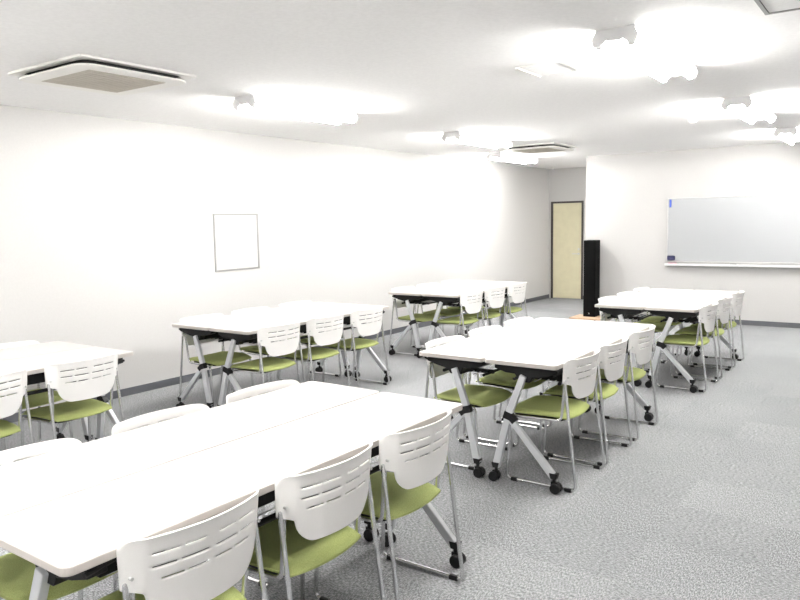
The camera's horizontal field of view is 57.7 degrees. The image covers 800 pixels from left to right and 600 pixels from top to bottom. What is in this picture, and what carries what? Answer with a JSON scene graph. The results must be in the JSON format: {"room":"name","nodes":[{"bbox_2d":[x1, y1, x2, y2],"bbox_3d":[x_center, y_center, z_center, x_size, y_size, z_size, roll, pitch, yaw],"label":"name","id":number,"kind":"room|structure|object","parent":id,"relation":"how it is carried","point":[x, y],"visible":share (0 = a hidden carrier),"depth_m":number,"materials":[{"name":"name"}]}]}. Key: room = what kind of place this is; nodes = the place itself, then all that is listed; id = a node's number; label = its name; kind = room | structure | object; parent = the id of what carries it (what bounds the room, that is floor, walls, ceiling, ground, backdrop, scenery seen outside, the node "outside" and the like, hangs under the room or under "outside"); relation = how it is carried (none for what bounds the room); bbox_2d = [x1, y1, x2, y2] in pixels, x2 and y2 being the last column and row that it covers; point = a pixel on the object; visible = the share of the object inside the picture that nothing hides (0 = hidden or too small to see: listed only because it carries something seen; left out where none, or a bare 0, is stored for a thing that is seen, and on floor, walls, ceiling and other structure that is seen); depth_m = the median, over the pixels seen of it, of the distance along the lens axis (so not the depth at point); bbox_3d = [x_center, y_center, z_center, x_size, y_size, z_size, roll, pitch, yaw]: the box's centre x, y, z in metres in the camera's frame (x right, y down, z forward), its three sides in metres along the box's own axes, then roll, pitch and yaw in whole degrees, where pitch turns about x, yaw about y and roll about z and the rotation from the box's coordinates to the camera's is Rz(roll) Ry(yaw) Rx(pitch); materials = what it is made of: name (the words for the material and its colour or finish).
{"room":"classroom","nodes":[
{"label":"classroom","id":0,"kind":"room"},
{"bbox_2d":[0,105,548,412],"bbox_3d":[-1.916,-0.500,7.757,0.100,2.570,17.064,3,8,35],"label":"wall","id":1,"kind":"structure","parent":0,"point":[107,235],"depth_m":7.51,"materials":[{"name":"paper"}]},
{"bbox_2d":[213,214,259,271],"bbox_3d":[-1.765,-0.629,7.866,0.008,0.612,0.635,3,8,35],"label":"whiteboard","id":2,"kind":"object","parent":1,"relation":"attached to","point":[236,238],"visible":1,"depth_m":7.85,"materials":[{"name":"grey painted metal"}]},
{"bbox_2d":[3,294,548,422],"bbox_3d":[-1.848,0.744,7.859,0.008,0.072,16.864,3,8,35],"label":"baseboard","id":3,"kind":"structure","parent":1,"relation":"attached to","point":[185,378],"depth_m":7.29,"materials":[{"name":"grey plastic"}]},
{"bbox_2d":[0,0,799,168],"bbox_3d":[1.265,-1.645,5.354,7.952,0.100,17.064,3,8,35],"label":"ceiling","id":4,"kind":"structure","parent":0,"point":[412,73],"depth_m":4.66,"materials":[{"name":"white paint"}]},
{"bbox_2d":[8,53,195,94],"bbox_3d":[-1.914,-1.435,4.692,0.824,0.056,0.824,3,8,35],"label":"air conditioner","id":5,"kind":"object","parent":4,"relation":"attached to","point":[80,71],"visible":1,"depth_m":4.55,"materials":[{"name":"white plastic"}]},
{"bbox_2d":[42,70,163,92],"bbox_3d":[-1.913,-1.410,4.695,0.540,0.002,0.540,3,8,35],"label":"grille","id":6,"kind":"object","parent":5,"relation":"attached to","point":[99,80],"depth_m":4.66,"materials":[{"name":"beige plastic"}]},
{"bbox_2d":[232,94,357,124],"bbox_3d":[-0.845,-1.587,6.109,0.250,0.096,1.260,3,8,35],"label":"ceiling light","id":7,"kind":"object","parent":4,"relation":"attached to","point":[255,102],"visible":1,"depth_m":5.97,"materials":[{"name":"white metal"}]},
{"bbox_2d":[232,99,240,109],"bbox_3d":[-1.266,-1.526,5.659,0.085,0.086,0.034,3,8,35],"label":"socket","id":8,"kind":"object","parent":7,"relation":"attached to","point":[236,103],"depth_m":5.65,"materials":[{"name":"white plastic"}]},
{"bbox_2d":[247,96,255,107],"bbox_3d":[-1.132,-1.519,5.564,0.085,0.086,0.034,3,8,35],"label":"socket","id":9,"kind":"object","parent":7,"relation":"attached to","point":[251,100],"depth_m":5.56,"materials":[{"name":"white plastic"}]},
{"bbox_2d":[351,114,357,123],"bbox_3d":[-0.424,-1.639,6.559,0.085,0.086,0.034,3,8,35],"label":"socket","id":10,"kind":"object","parent":7,"relation":"attached to","point":[354,118],"depth_m":6.54,"materials":[{"name":"white plastic"}]},
{"bbox_2d":[442,131,511,148],"bbox_3d":[0.933,-1.889,8.605,0.250,0.096,1.260,3,8,35],"label":"ceiling light","id":11,"kind":"object","parent":4,"relation":"attached to","point":[493,142],"visible":1,"depth_m":8.46,"materials":[{"name":"white"}]},
{"bbox_2d":[442,134,447,140],"bbox_3d":[0.511,-1.828,8.156,0.085,0.086,0.034,3,8,35],"label":"socket","id":12,"kind":"object","parent":11,"relation":"attached to","point":[445,136],"depth_m":8.15,"materials":[{"name":"white plastic"}]},
{"bbox_2d":[454,132,460,139],"bbox_3d":[0.646,-1.820,8.061,0.085,0.086,0.034,3,8,35],"label":"socket","id":13,"kind":"object","parent":11,"relation":"attached to","point":[457,135],"depth_m":8.05,"materials":[{"name":"white plastic"}]},
{"bbox_2d":[487,152,537,163],"bbox_3d":[1.748,-2.183,11.197,0.250,0.096,1.260,3,8,35],"label":"ceiling light","id":14,"kind":"object","parent":4,"relation":"attached to","point":[500,156],"visible":1,"depth_m":11.04,"materials":[{"name":"white"}]},
{"bbox_2d":[498,142,577,153],"bbox_3d":[1.893,-2.070,9.935,0.824,0.056,0.824,3,8,35],"label":"air conditioner","id":15,"kind":"object","parent":4,"relation":"attached to","point":[551,146],"visible":0.94,"depth_m":9.75,"materials":[{"name":"grey plastic"}]},
{"bbox_2d":[514,148,563,152],"bbox_3d":[1.893,-2.045,9.938,0.540,0.002,0.540,3,8,35],"label":"grille","id":16,"kind":"object","parent":15,"relation":"attached to","point":[536,150],"depth_m":9.89,"materials":[{"name":"beige plastic"}]},
{"bbox_2d":[515,60,583,77],"bbox_3d":[0.986,-1.519,4.776,0.342,0.016,0.340,3,8,35],"label":"ceiling vent","id":17,"kind":"object","parent":4,"relation":"in","point":[537,70],"visible":1,"depth_m":4.74,"materials":[{"name":"white plastic"}]},
{"bbox_2d":[591,24,697,82],"bbox_3d":[1.484,-1.438,4.308,0.250,0.096,1.260,3,8,35],"label":"ceiling light","id":18,"kind":"object","parent":4,"relation":"attached to","point":[632,39],"visible":1,"depth_m":4.10,"materials":[{"name":"white"}]},
{"bbox_2d":[591,33,606,49],"bbox_3d":[1.063,-1.377,3.859,0.085,0.086,0.034,3,8,35],"label":"socket","id":19,"kind":"object","parent":18,"relation":"attached to","point":[598,40],"depth_m":3.85,"materials":[{"name":"white plastic"}]},
{"bbox_2d":[622,26,637,44],"bbox_3d":[1.198,-1.369,3.764,0.085,0.086,0.034,3,8,35],"label":"socket","id":20,"kind":"object","parent":18,"relation":"attached to","point":[629,33],"depth_m":3.75,"materials":[{"name":"white plastic"}]},
{"bbox_2d":[660,71,671,82],"bbox_3d":[1.771,-1.497,4.853,0.085,0.086,0.034,3,8,35],"label":"socket","id":21,"kind":"object","parent":18,"relation":"attached to","point":[662,73],"depth_m":4.84,"materials":[{"name":"white plastic"}]},
{"bbox_2d":[688,66,697,79],"bbox_3d":[1.906,-1.489,4.758,0.085,0.086,0.034,3,8,35],"label":"socket","id":22,"kind":"object","parent":18,"relation":"attached to","point":[692,69],"depth_m":4.74,"materials":[{"name":"white plastic"}]},
{"bbox_2d":[687,118,697,122],"bbox_3d":[2.990,-1.826,7.407,0.104,0.042,0.104,3,8,35],"label":"smoke detector","id":23,"kind":"object","parent":4,"relation":"attached to","point":[693,120],"visible":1,"depth_m":7.37,"materials":[{"name":"white plastic"}]},
{"bbox_2d":[721,96,775,124],"bbox_3d":[3.191,-1.718,6.611,0.250,0.096,1.260,3,8,35],"label":"ceiling light","id":24,"kind":"object","parent":4,"relation":"attached to","point":[748,105],"visible":1,"depth_m":6.38,"materials":[{"name":"white"}]},
{"bbox_2d":[721,100,730,109],"bbox_3d":[2.770,-1.656,6.162,0.085,0.086,0.034,3,8,35],"label":"socket","id":25,"kind":"object","parent":24,"relation":"attached to","point":[725,104],"depth_m":6.15,"materials":[{"name":"white plastic"}]},
{"bbox_2d":[742,97,752,107],"bbox_3d":[2.905,-1.649,6.067,0.085,0.086,0.034,3,8,35],"label":"socket","id":26,"kind":"object","parent":24,"relation":"attached to","point":[747,102],"depth_m":6.06,"materials":[{"name":"white plastic"}]},
{"bbox_2d":[769,114,775,122],"bbox_3d":[3.613,-1.769,7.061,0.085,0.086,0.034,3,8,35],"label":"socket","id":27,"kind":"object","parent":24,"relation":"attached to","point":[772,116],"depth_m":7.05,"materials":[{"name":"white plastic"}]},
{"bbox_2d":[754,0,799,14],"bbox_3d":[1.879,-1.365,3.154,0.620,0.008,0.620,3,8,35],"label":"ceiling hatch","id":28,"kind":"object","parent":4,"relation":"attached to","point":[773,6],"visible":1,"depth_m":3.44,"materials":[{"name":"grey"}]},
{"bbox_2d":[773,127,799,144],"bbox_3d":[4.775,-1.984,8.819,0.250,0.096,1.260,3,8,35],"label":"ceiling light","id":29,"kind":"object","parent":4,"relation":"attached to","point":[793,133],"visible":1,"depth_m":8.37,"materials":[{"name":"white"}]},
{"bbox_2d":[773,130,780,136],"bbox_3d":[4.354,-1.923,8.369,0.085,0.086,0.034,3,8,35],"label":"socket","id":30,"kind":"object","parent":29,"relation":"attached to","point":[776,133],"depth_m":8.36,"materials":[{"name":"white plastic"}]},
{"bbox_2d":[789,128,797,135],"bbox_3d":[4.489,-1.916,8.274,0.085,0.086,0.034,3,8,35],"label":"socket","id":31,"kind":"object","parent":29,"relation":"attached to","point":[793,131],"depth_m":8.26,"materials":[{"name":"white plastic"}]},
{"bbox_2d":[0,298,799,599],"bbox_3d":[1.315,1.009,5.640,7.952,0.100,17.064,3,8,35],"label":"floor","id":32,"kind":"structure","parent":0,"point":[704,504],"depth_m":4.14,"materials":[{"name":"grey carpet"}]},
{"bbox_2d":[0,369,34,465],"bbox_3d":[-2.437,0.797,4.158,0.507,0.779,0.496,3,7,35],"label":"chair","id":33,"kind":"object","parent":32,"relation":"on","point":[9,405],"visible":0.85,"depth_m":4.14,"materials":[{"name":"white plastic"}]},
{"bbox_2d":[0,340,72,450],"bbox_3d":[-2.614,0.709,5.005,0.506,0.779,0.496,3,7,35],"label":"chair","id":34,"kind":"object","parent":32,"relation":"on","point":[39,399],"visible":0.2,"depth_m":5.02,"materials":[{"name":"white plastic"}]},
{"bbox_2d":[0,341,92,441],"bbox_3d":[-2.882,0.780,4.499,0.480,0.757,1.896,3,7,35],"label":"folding table","id":35,"kind":"object","parent":32,"relation":"on","point":[54,346],"visible":0.36,"depth_m":5.04,"materials":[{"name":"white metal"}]},
{"bbox_2d":[0,438,117,599],"bbox_3d":[-1.234,0.947,2.548,0.506,0.779,0.496,3,8,36],"label":"chair","id":36,"kind":"object","parent":32,"relation":"on","point":[16,573],"visible":0.15,"depth_m":2.44,"materials":[{"name":"green fabric"}]},
{"bbox_2d":[0,346,132,439],"bbox_3d":[-2.481,0.802,4.220,0.480,0.757,1.896,3,7,35],"label":"folding table","id":37,"kind":"object","parent":32,"relation":"on","point":[34,365],"visible":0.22,"depth_m":4.63,"materials":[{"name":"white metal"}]},
{"bbox_2d":[27,388,56,394],"bbox_3d":[-2.477,0.575,4.189,0.316,0.023,1.484,3,7,35],"label":"storage shelf","id":38,"kind":"object","parent":37,"relation":"attached to","point":[45,389],"depth_m":4.36,"materials":[{"name":"black metal"}]},
{"bbox_2d":[21,353,124,459],"bbox_3d":[-2.097,0.739,4.642,0.507,0.779,0.496,3,7,35],"label":"chair","id":39,"kind":"object","parent":32,"relation":"on","point":[78,394],"visible":0.91,"depth_m":4.49,"materials":[{"name":"white plastic"}]},
{"bbox_2d":[98,488,267,599],"bbox_3d":[-0.708,0.975,2.198,0.507,0.779,0.496,3,8,36],"label":"chair","id":40,"kind":"object","parent":32,"relation":"on","point":[215,578],"visible":1,"depth_m":2.00,"materials":[{"name":"white plastic"}]},
{"bbox_2d":[0,381,378,541],"bbox_3d":[-0.833,0.904,2.980,0.480,0.757,1.896,3,8,36],"label":"folding table","id":41,"kind":"object","parent":32,"relation":"on","point":[31,482],"visible":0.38,"depth_m":2.77,"materials":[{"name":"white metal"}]},
{"bbox_2d":[112,404,272,591],"bbox_3d":[-0.872,0.887,3.048,0.506,0.779,0.496,3,8,36],"label":"chair","id":42,"kind":"object","parent":32,"relation":"on","point":[170,413],"visible":0.16,"depth_m":3.15,"materials":[{"name":"white plastic"}]},
{"bbox_2d":[179,314,253,407],"bbox_3d":[-1.615,0.541,6.397,0.506,0.779,0.496,3,7,35],"label":"chair","id":43,"kind":"object","parent":32,"relation":"on","point":[218,358],"visible":0.44,"depth_m":6.34,"materials":[{"name":"white plastic"}]},
{"bbox_2d":[0,392,465,599],"bbox_3d":[-0.437,0.928,2.695,0.480,0.757,1.896,3,8,36],"label":"folding table","id":44,"kind":"object","parent":32,"relation":"on","point":[76,536],"visible":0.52,"depth_m":2.32,"materials":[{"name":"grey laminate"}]},
{"bbox_2d":[171,444,428,561],"bbox_3d":[-0.432,0.700,2.664,0.316,0.023,1.484,3,8,36],"label":"storage shelf","id":45,"kind":"object","parent":44,"relation":"attached to","point":[272,517],"depth_m":2.42,"materials":[{"name":"black metal"}]},
{"bbox_2d":[172,302,351,407],"bbox_3d":[-1.215,0.497,6.842,0.480,0.757,1.896,3,7,35],"label":"folding table","id":46,"kind":"object","parent":32,"relation":"on","point":[198,329],"visible":0.66,"depth_m":6.23,"materials":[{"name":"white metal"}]},
{"bbox_2d":[231,307,299,393],"bbox_3d":[-1.277,0.483,6.877,0.506,0.779,0.496,3,7,35],"label":"chair","id":47,"kind":"object","parent":32,"relation":"on","point":[254,350],"visible":0.19,"depth_m":6.84,"materials":[{"name":"white plastic"}]},
{"bbox_2d":[230,321,305,393],"bbox_3d":[-1.105,0.571,6.025,0.507,0.779,0.496,3,7,35],"label":"chair","id":48,"kind":"object","parent":32,"relation":"on","point":[279,348],"visible":0.88,"depth_m":5.87,"materials":[{"name":"white plastic"}]},
{"bbox_2d":[224,380,355,529],"bbox_3d":[-0.527,0.829,3.523,0.506,0.779,0.496,3,8,36],"label":"chair","id":49,"kind":"object","parent":32,"relation":"on","point":[252,391],"visible":0.16,"depth_m":3.64,"materials":[{"name":"white plastic"}]},
{"bbox_2d":[209,304,391,405],"bbox_3d":[-0.815,0.519,6.563,0.480,0.757,1.896,3,7,35],"label":"folding table","id":50,"kind":"object","parent":32,"relation":"on","point":[240,333],"visible":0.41,"depth_m":6.14,"materials":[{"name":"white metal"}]},
{"bbox_2d":[262,322,370,346],"bbox_3d":[-0.810,0.291,6.532,0.316,0.023,1.484,3,7,35],"label":"storage shelf","id":51,"kind":"object","parent":50,"relation":"attached to","point":[303,337],"depth_m":6.57,"materials":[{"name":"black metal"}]},
{"bbox_2d":[221,441,385,599],"bbox_3d":[-0.380,0.920,2.651,0.507,0.779,0.496,3,8,36],"label":"chair","id":52,"kind":"object","parent":32,"relation":"on","point":[301,540],"visible":0.94,"depth_m":2.48,"materials":[{"name":"white plastic"}]},
{"bbox_2d":[277,301,340,383],"bbox_3d":[-0.923,0.422,7.381,0.507,0.779,0.496,3,7,35],"label":"chair","id":53,"kind":"object","parent":32,"relation":"on","point":[303,341],"visible":0.15,"depth_m":7.39,"materials":[{"name":"white plastic"}]},
{"bbox_2d":[278,313,350,386],"bbox_3d":[-0.779,0.515,6.488,0.506,0.779,0.496,3,7,35],"label":"chair","id":54,"kind":"object","parent":32,"relation":"on","point":[327,337],"visible":0.88,"depth_m":6.33,"materials":[{"name":"white plastic"}]},
{"bbox_2d":[322,306,389,387],"bbox_3d":[-0.439,0.457,6.973,0.506,0.779,0.496,3,7,35],"label":"chair","id":55,"kind":"object","parent":32,"relation":"on","point":[353,344],"visible":0.91,"depth_m":6.82,"materials":[{"name":"white plastic"}]},
{"bbox_2d":[314,409,463,599],"bbox_3d":[-0.059,0.867,3.094,0.506,0.779,0.496,3,8,36],"label":"chair","id":56,"kind":"object","parent":32,"relation":"on","point":[400,493],"visible":0.9,"depth_m":2.93,"materials":[{"name":"white plastic"}]},
{"bbox_2d":[389,286,440,355],"bbox_3d":[0.189,0.245,8.837,0.507,0.779,0.496,3,7,35],"label":"chair","id":57,"kind":"object","parent":32,"relation":"on","point":[397,303],"visible":0.59,"depth_m":8.79,"materials":[{"name":"white plastic"}]},
{"bbox_2d":[414,283,462,347],"bbox_3d":[0.504,0.191,9.284,0.507,0.779,0.496,3,7,35],"label":"chair","id":58,"kind":"object","parent":32,"relation":"on","point":[444,312],"visible":0.29,"depth_m":9.22,"materials":[{"name":"white plastic"}]},
{"bbox_2d":[388,280,494,357],"bbox_3d":[0.585,0.201,9.275,0.480,0.757,1.896,3,7,35],"label":"folding table","id":59,"kind":"object","parent":32,"relation":"on","point":[414,296],"visible":0.56,"depth_m":8.63,"materials":[{"name":"white laminate"},{"name":"silver-grey metal"},{"name":"black plastic"}]},
{"bbox_2d":[434,290,484,338],"bbox_3d":[0.692,0.276,8.454,0.507,0.779,0.496,3,7,35],"label":"chair","id":60,"kind":"object","parent":32,"relation":"on","point":[465,298],"visible":0.9,"depth_m":8.28,"materials":[{"name":"white plastic"}]},
{"bbox_2d":[440,279,484,337],"bbox_3d":[0.848,0.132,9.773,0.507,0.779,0.496,3,7,35],"label":"chair","id":61,"kind":"object","parent":32,"relation":"on","point":[455,280],"visible":0.26,"depth_m":9.72,"materials":[{"name":"white plastic"}]},
{"bbox_2d":[420,335,512,469],"bbox_3d":[0.458,0.665,4.874,0.507,0.779,0.496,3,8,35],"label":"chair","id":62,"kind":"object","parent":32,"relation":"on","point":[479,396],"visible":0.58,"depth_m":4.82,"materials":[{"name":"green fabric"}]},
{"bbox_2d":[422,281,527,358],"bbox_3d":[0.985,0.224,8.996,0.480,0.757,1.896,3,7,35],"label":"folding table","id":63,"kind":"object","parent":32,"relation":"on","point":[448,297],"visible":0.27,"depth_m":8.42,"materials":[{"name":"white laminate"},{"name":"silver-grey metal"},{"name":"black plastic"}]},
{"bbox_2d":[459,286,506,334],"bbox_3d":[1.021,0.220,8.922,0.507,0.779,0.496,3,7,35],"label":"chair","id":64,"kind":"object","parent":32,"relation":"on","point":[497,302],"visible":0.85,"depth_m":8.73,"materials":[{"name":"white plastic"}]},
{"bbox_2d":[463,325,545,446],"bbox_3d":[0.786,0.610,5.335,0.507,0.779,0.496,3,8,35],"label":"chair","id":65,"kind":"object","parent":32,"relation":"on","point":[500,379],"visible":0.38,"depth_m":5.25,"materials":[{"name":"green fabric"}]},
{"bbox_2d":[482,282,527,333],"bbox_3d":[1.364,0.161,9.409,0.507,0.779,0.496,3,7,35],"label":"chair","id":66,"kind":"object","parent":32,"relation":"on","point":[512,289],"visible":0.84,"depth_m":9.22,"materials":[{"name":"white plastic"}]},
{"bbox_2d":[419,317,593,477],"bbox_3d":[0.849,0.623,5.301,0.480,0.757,1.896,3,8,35],"label":"folding table","id":67,"kind":"object","parent":32,"relation":"on","point":[459,357],"visible":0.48,"depth_m":4.70,"materials":[{"name":"white laminate"},{"name":"silver-grey metal"},{"name":"black plastic"}]},
{"bbox_2d":[443,368,499,376],"bbox_3d":[0.836,0.395,5.283,0.316,0.023,1.484,3,8,35],"label":"storage shelf","id":68,"kind":"object","parent":67,"relation":"attached to","point":[488,371],"depth_m":4.71,"materials":[{"name":"black metal"}]},
{"bbox_2d":[498,317,551,427],"bbox_3d":[1.110,0.555,5.791,0.507,0.779,0.496,3,8,35],"label":"chair","id":69,"kind":"object","parent":32,"relation":"on","point":[510,322],"visible":0.17,"depth_m":5.80,"materials":[{"name":"white plastic"}]},
{"bbox_2d":[506,348,604,492],"bbox_3d":[0.953,0.699,4.481,0.507,0.779,0.496,3,8,35],"label":"chair","id":70,"kind":"object","parent":32,"relation":"on","point":[542,408],"visible":0.98,"depth_m":4.34,"materials":[{"name":"white plastic"}]},
{"bbox_2d":[485,321,653,494],"bbox_3d":[1.248,0.646,5.020,0.480,0.757,1.896,3,8,35],"label":"folding table","id":71,"kind":"object","parent":32,"relation":"on","point":[543,359],"visible":0.69,"depth_m":4.42,"materials":[{"name":"white laminate"}]},
{"bbox_2d":[513,349,627,385],"bbox_3d":[1.253,0.418,4.989,0.316,0.023,1.484,3,8,35],"label":"storage shelf","id":72,"kind":"object","parent":71,"relation":"attached to","point":[558,378],"depth_m":4.44,"materials":[{"name":"black metal"}]},
{"bbox_2d":[569,314,599,320],"bbox_3d":[3.030,0.277,11.581,0.520,0.022,0.440,3,8,35],"label":"wooden board","id":73,"kind":"object","parent":32,"relation":"on","point":[580,316],"visible":0.51,"depth_m":11.49,"materials":[{"name":"brown wood"}]},
{"bbox_2d":[583,240,599,316],"bbox_3d":[3.058,-0.347,11.588,0.196,1.215,0.222,3,8,35],"label":"tower speaker","id":74,"kind":"object","parent":73,"relation":"on","point":[591,277],"visible":1,"depth_m":11.50},
{"bbox_2d":[584,241,594,310],"bbox_3d":[2.997,-0.379,11.499,0.166,1.100,0.012,3,8,35],"label":"speaker grille","id":75,"kind":"object","parent":74,"relation":"attached to","point":[589,246],"depth_m":11.49,"materials":[{"name":"black fabric"}]},
{"bbox_2d":[543,336,631,465],"bbox_3d":[1.265,0.645,4.920,0.507,0.779,0.496,3,8,35],"label":"chair","id":76,"kind":"object","parent":32,"relation":"on","point":[613,371],"visible":0.85,"depth_m":4.75,"materials":[{"name":"white plastic"}]},
{"bbox_2d":[578,325,658,440],"bbox_3d":[1.628,0.584,5.430,0.507,0.779,0.496,3,8,35],"label":"chair","id":77,"kind":"object","parent":32,"relation":"on","point":[643,356],"visible":0.82,"depth_m":5.22,"materials":[{"name":"white plastic"}]},
{"bbox_2d":[598,296,652,372],"bbox_3d":[2.267,0.371,7.299,0.507,0.779,0.496,3,8,35],"label":"chair","id":78,"kind":"object","parent":32,"relation":"on","point":[603,316],"visible":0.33,"depth_m":7.43,"materials":[{"name":"white plastic"}]},
{"bbox_2d":[617,291,667,369],"bbox_3d":[2.586,0.317,7.744,0.507,0.779,0.496,3,8,35],"label":"chair","id":79,"kind":"object","parent":32,"relation":"on","point":[659,327],"visible":0.16,"depth_m":7.80,"materials":[{"name":"white plastic"}]},
{"bbox_2d":[595,288,692,386],"bbox_3d":[2.603,0.338,7.646,0.480,0.757,1.896,3,8,35],"label":"folding table","id":80,"kind":"object","parent":32,"relation":"on","point":[625,307],"visible":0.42,"depth_m":7.14,"materials":[{"name":"white laminate"}]},
{"bbox_2d":[607,314,653,320],"bbox_3d":[2.590,0.110,7.628,0.316,0.023,1.484,3,8,35],"label":"storage shelf","id":81,"kind":"object","parent":80,"relation":"attached to","point":[630,317],"depth_m":7.10,"materials":[{"name":"black metal"}]},
{"bbox_2d":[633,287,681,361],"bbox_3d":[2.900,0.264,8.180,0.507,0.779,0.496,3,8,35],"label":"chair","id":82,"kind":"object","parent":32,"relation":"on","point":[654,319],"visible":0.37,"depth_m":8.16,"materials":[{"name":"white plastic"}]},
{"bbox_2d":[656,302,718,391],"bbox_3d":[2.701,0.414,6.822,0.507,0.779,0.496,3,8,35],"label":"chair","id":83,"kind":"object","parent":32,"relation":"on","point":[679,340],"visible":0.95,"depth_m":6.67,"materials":[{"name":"white plastic"}]},
{"bbox_2d":[644,290,738,392],"bbox_3d":[3.001,0.361,7.363,0.480,0.757,1.896,3,8,35],"label":"folding table","id":84,"kind":"object","parent":32,"relation":"on","point":[687,305],"visible":0.75,"depth_m":6.73,"materials":[{"name":"white laminate"}]},
{"bbox_2d":[675,295,732,378],"bbox_3d":[3.067,0.352,7.331,0.507,0.779,0.496,3,8,35],"label":"chair","id":85,"kind":"object","parent":32,"relation":"on","point":[724,305],"visible":0.9,"depth_m":7.18,"materials":[{"name":"white plastic"}]},
{"bbox_2d":[690,290,744,367],"bbox_3d":[3.418,0.293,7.820,0.507,0.779,0.496,3,8,35],"label":"chair","id":86,"kind":"object","parent":32,"relation":"on","point":[737,299],"visible":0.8,"depth_m":7.63,"materials":[{"name":"white plastic"}]},
{"bbox_2d":[549,167,585,297],"bbox_3d":[4.614,-1.238,13.482,3.902,2.570,0.100,3,8,35],"label":"wall","id":87,"kind":"structure","parent":0,"point":[565,184],"depth_m":14.25,"materials":[{"name":"paint"}]},
{"bbox_2d":[551,201,583,298],"bbox_3d":[3.317,-0.987,14.387,0.670,1.925,0.139,3,8,35],"label":"door","id":88,"kind":"structure","parent":87,"relation":"in","point":[567,217],"depth_m":14.38,"materials":[{"name":"beige wood"}]},
{"bbox_2d":[586,142,799,322],"bbox_3d":[5.590,-0.888,10.047,6.221,2.570,0.120,3,8,35],"label":"wall","id":89,"kind":"structure","parent":0,"point":[627,195],"depth_m":10.93,"materials":[{"name":"paint"}]},
{"bbox_2d":[599,312,799,327],"bbox_3d":[5.536,0.358,10.157,6.121,0.072,0.008,3,8,35],"label":"baseboard","id":90,"kind":"structure","parent":89,"relation":"attached to","point":[743,322],"depth_m":10.37,"materials":[{"name":"grey plastic"}]},
{"bbox_2d":[664,194,799,267],"bbox_3d":[5.516,-0.948,9.962,3.630,1.019,0.092,3,8,35],"label":"whiteboard","id":91,"kind":"object","parent":89,"relation":"attached to","point":[746,228],"visible":1,"depth_m":10.47,"materials":[{"name":"grey ceramic"}]},
{"bbox_2d":[667,256,674,259],"bbox_3d":[4.110,-0.638,11.003,0.112,0.066,0.030,3,8,35],"label":"eraser","id":92,"kind":"object","parent":91,"relation":"attached to","point":[668,257],"visible":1,"depth_m":10.99,"materials":[{"name":"blue fabric"}]},
{"bbox_2d":[664,263,799,267],"bbox_3d":[5.525,-0.461,10.014,3.630,0.038,0.091,3,8,35],"label":"tray","id":93,"kind":"object","parent":91,"relation":"on","point":[666,264],"depth_m":10.44,"materials":[{"name":"white metal"}]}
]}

